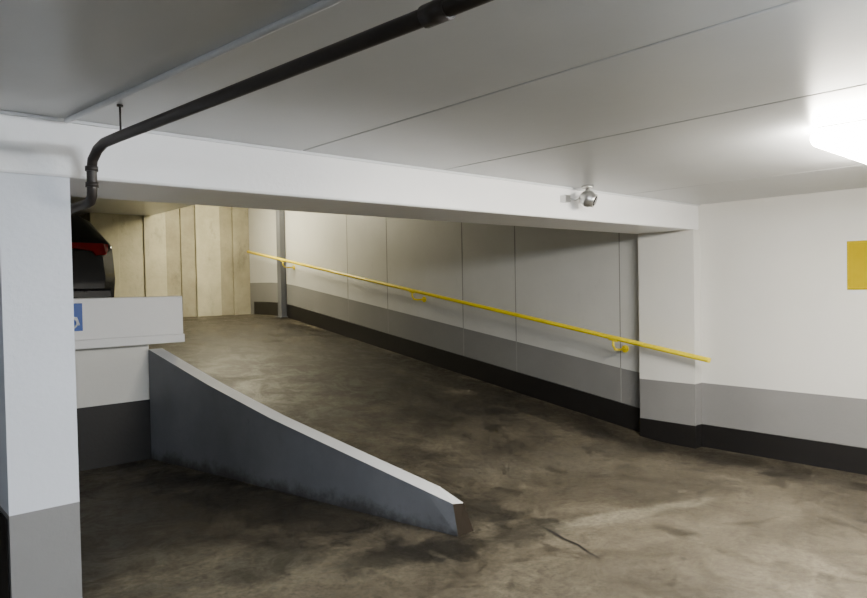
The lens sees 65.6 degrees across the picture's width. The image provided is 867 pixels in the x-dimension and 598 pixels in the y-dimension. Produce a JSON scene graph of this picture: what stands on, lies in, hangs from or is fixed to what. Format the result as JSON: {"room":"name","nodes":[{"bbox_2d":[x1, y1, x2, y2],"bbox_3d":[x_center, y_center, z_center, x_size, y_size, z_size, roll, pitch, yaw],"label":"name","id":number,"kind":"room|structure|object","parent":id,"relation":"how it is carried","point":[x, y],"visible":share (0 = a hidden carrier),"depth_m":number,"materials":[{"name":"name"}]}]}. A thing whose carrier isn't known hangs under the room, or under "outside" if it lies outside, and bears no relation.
{"room":"parking garage","nodes":[
{"label":"parking garage","id":0,"kind":"room"},
{"bbox_2d":[75,345,150,471],"bbox_3d":[-5.762,1.081,3.638,8.245,1.090,0.090,-2,2,-42],"label":"wall","id":1,"kind":"structure","parent":0,"point":[113,392],"depth_m":6.14,"materials":[{"name":"white paint"}]},
{"bbox_2d":[73,296,184,349],"bbox_3d":[-5.617,0.312,3.656,8.530,0.440,0.210,-2,2,-42],"label":"wall","id":2,"kind":"structure","parent":1,"relation":"on","point":[116,321],"depth_m":6.11,"materials":[{"name":"white paint"}]},
{"bbox_2d":[73,303,82,330],"bbox_3d":[-3.146,0.160,5.742,0.280,0.240,0.018,-2,2,-42],"label":"parking sign","id":3,"kind":"object","parent":2,"relation":"attached to","point":[78,318],"visible":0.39,"depth_m":5.81,"materials":[{"name":"blue metal"}]},
{"bbox_2d":[70,196,192,215],"bbox_3d":[-5.709,-1.641,6.530,12.350,0.600,10.040,-2,2,-42],"label":"ceiling","id":4,"kind":"structure","parent":0,"point":[112,206],"depth_m":10.63,"materials":[{"name":"paint"}]},
{"bbox_2d":[80,205,250,316],"bbox_3d":[-8.645,-0.657,9.705,12.180,2.600,1.600,-2,2,-42],"label":"wall","id":5,"kind":"structure","parent":0,"point":[198,254],"depth_m":12.37,"materials":[{"name":"wood"}]},
{"bbox_2d":[148,314,681,520],"bbox_3d":[-2.405,0.909,9.010,3.940,1.081,10.600,-2,2,-42],"label":"ramp","id":6,"kind":"structure","parent":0,"point":[493,448],"depth_m":7.04,"materials":[{"name":"concrete"}]},
{"bbox_2d":[275,210,287,317],"bbox_3d":[-2.767,-0.794,12.153,0.155,2.253,0.210,-2,2,-42],"label":"steel post","id":7,"kind":"object","parent":6,"relation":"on","point":[280,215],"visible":0.8,"depth_m":12.12,"materials":[{"name":"metal"}]},
{"bbox_2d":[0,0,866,204],"bbox_3d":[0.754,-0.831,-0.611,12.350,0.250,8.090,-2,2,-42],"label":"ceiling","id":8,"kind":"structure","parent":0,"point":[699,102],"depth_m":2.36,"materials":[{"name":"paint"}]},
{"bbox_2d":[64,0,343,122],"bbox_3d":[0.186,-0.723,1.202,4.558,0.022,0.064,0,2,43],"label":"conduit","id":9,"kind":"object","parent":8,"relation":"attached to","point":[321,5],"visible":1,"depth_m":1.97,"materials":[{"name":"metal"}]},
{"bbox_2d":[70,0,493,213],"bbox_3d":[-0.757,-0.558,2.204,8.313,0.364,0.185,0,2,45],"label":"drain pipe","id":10,"kind":"object","parent":8,"relation":"hanging from","point":[433,13],"visible":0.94,"depth_m":1.81,"materials":[{"name":"metal"}]},
{"bbox_2d":[0,114,698,233],"bbox_3d":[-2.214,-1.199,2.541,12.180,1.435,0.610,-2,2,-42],"label":"ceiling beam","id":11,"kind":"structure","parent":8,"relation":"attached to","point":[145,166],"depth_m":3.56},
{"bbox_2d":[0,110,699,205],"bbox_3d":[-1.997,-0.713,2.321,12.180,0.013,0.012,-2,2,-42],"label":"trim","id":12,"kind":"structure","parent":11,"relation":"attached to","point":[12,113],"depth_m":3.48,"materials":[{"name":"paint"}]},
{"bbox_2d":[560,185,597,207],"bbox_3d":[1.076,-0.755,4.985,0.278,0.162,0.127,-1,1,6],"label":"security camera","id":13,"kind":"object","parent":11,"relation":"attached to","point":[587,198],"visible":1,"depth_m":4.94,"materials":[{"name":"metal"}]},
{"bbox_2d":[810,119,866,163],"bbox_3d":[2.315,-0.778,3.495,1.250,0.094,0.260,-2,2,-42],"label":"ceiling light fixture","id":14,"kind":"object","parent":8,"relation":"attached to","point":[848,139],"depth_m":3.12,"materials":[{"name":"white plastic"}]},
{"bbox_2d":[79,446,866,597],"bbox_3d":[-0.374,1.691,0.749,12.350,0.200,11.600,-2,2,-42],"label":"floor","id":15,"kind":"structure","parent":0,"point":[681,522],"depth_m":4.18,"materials":[{"name":"concrete"}]},
{"bbox_2d":[0,172,81,597],"bbox_3d":[-1.778,0.535,2.937,0.256,2.065,0.608,-2,2,-42],"label":"concrete column","id":16,"kind":"structure","parent":15,"relation":"on","point":[39,472],"depth_m":2.71,"materials":[{"name":"white paint"}]},
{"bbox_2d":[0,511,9,597],"bbox_3d":[-1.860,1.221,2.868,0.004,0.700,0.540,-2,2,-42],"label":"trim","id":17,"kind":"structure","parent":16,"relation":"attached to","point":[4,554],"depth_m":2.71,"materials":[{"name":"black paint"}]},
{"bbox_2d":[148,348,473,536],"bbox_3d":[-1.215,0.986,5.336,3.546,1.035,0.141,0,2,37],"label":"wall","id":18,"kind":"structure","parent":15,"relation":"on","point":[199,422],"depth_m":5.33,"materials":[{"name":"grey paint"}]},
{"bbox_2d":[541,526,599,557],"bbox_3d":[0.831,1.491,4.149,0.167,0.001,0.560,-2,2,-42],"label":"crack","id":19,"kind":"object","parent":15,"relation":"on","point":[553,532],"depth_m":4.15,"materials":[{"name":"black paint"}]},
{"bbox_2d":[638,230,701,448],"bbox_3d":[2.308,0.378,6.591,0.133,2.065,0.588,-2,2,-42],"label":"concrete column","id":20,"kind":"structure","parent":15,"relation":"on","point":[669,261],"depth_m":6.51,"materials":[{"name":"white paint"}]},
{"bbox_2d":[248,187,866,447],"bbox_3d":[1.740,-0.248,7.421,0.172,3.700,18.700,-2,2,-42],"label":"wall","id":21,"kind":"structure","parent":0,"point":[784,336],"depth_m":7.15,"materials":[{"name":"white paint"}]},
{"bbox_2d":[247,251,710,362],"bbox_3d":[-0.428,-0.171,9.520,0.248,1.466,8.988,-2,2,-42],"label":"handrail","id":22,"kind":"object","parent":21,"relation":"attached to","point":[625,348],"visible":1,"depth_m":7.76,"materials":[{"name":"yellow metal"}]},
{"bbox_2d":[254,302,866,474],"bbox_3d":[2.239,0.757,6.773,0.020,1.341,17.060,-2,2,-42],"label":"baseboard","id":23,"kind":"structure","parent":21,"relation":"attached to","point":[853,459],"depth_m":7.48,"materials":[{"name":"black paint"}]},
{"bbox_2d":[847,240,866,289],"bbox_3d":[3.608,-0.271,5.214,0.008,0.395,0.720,-2,2,-42],"label":"wall sign","id":24,"kind":"object","parent":21,"relation":"attached to","point":[856,250],"visible":1,"depth_m":5.42,"materials":[{"name":"yellow plastic"}]},
{"bbox_3d":[-8.131,1.181,6.276,8.250,1.260,7.000,-2,2,-42],"label":"deck","id":25,"kind":"object","parent":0,"visible":0},
{"bbox_2d":[71,213,114,298],"bbox_3d":[-5.768,-0.330,8.901,1.844,1.545,4.290,-2,2,-42],"label":"car","id":26,"kind":"object","parent":25,"relation":"on","point":[93,271],"visible":0.2,"depth_m":7.78,"materials":[{"name":"black paint"}]},
{"bbox_2d":[72,242,107,255],"bbox_3d":[-3.946,-0.570,7.731,0.080,0.146,0.434,0,2,39],"label":"tail light","id":27,"kind":"object","parent":26,"relation":"attached to","point":[78,248],"depth_m":7.73,"materials":[{"name":"red plastic"}]}
]}

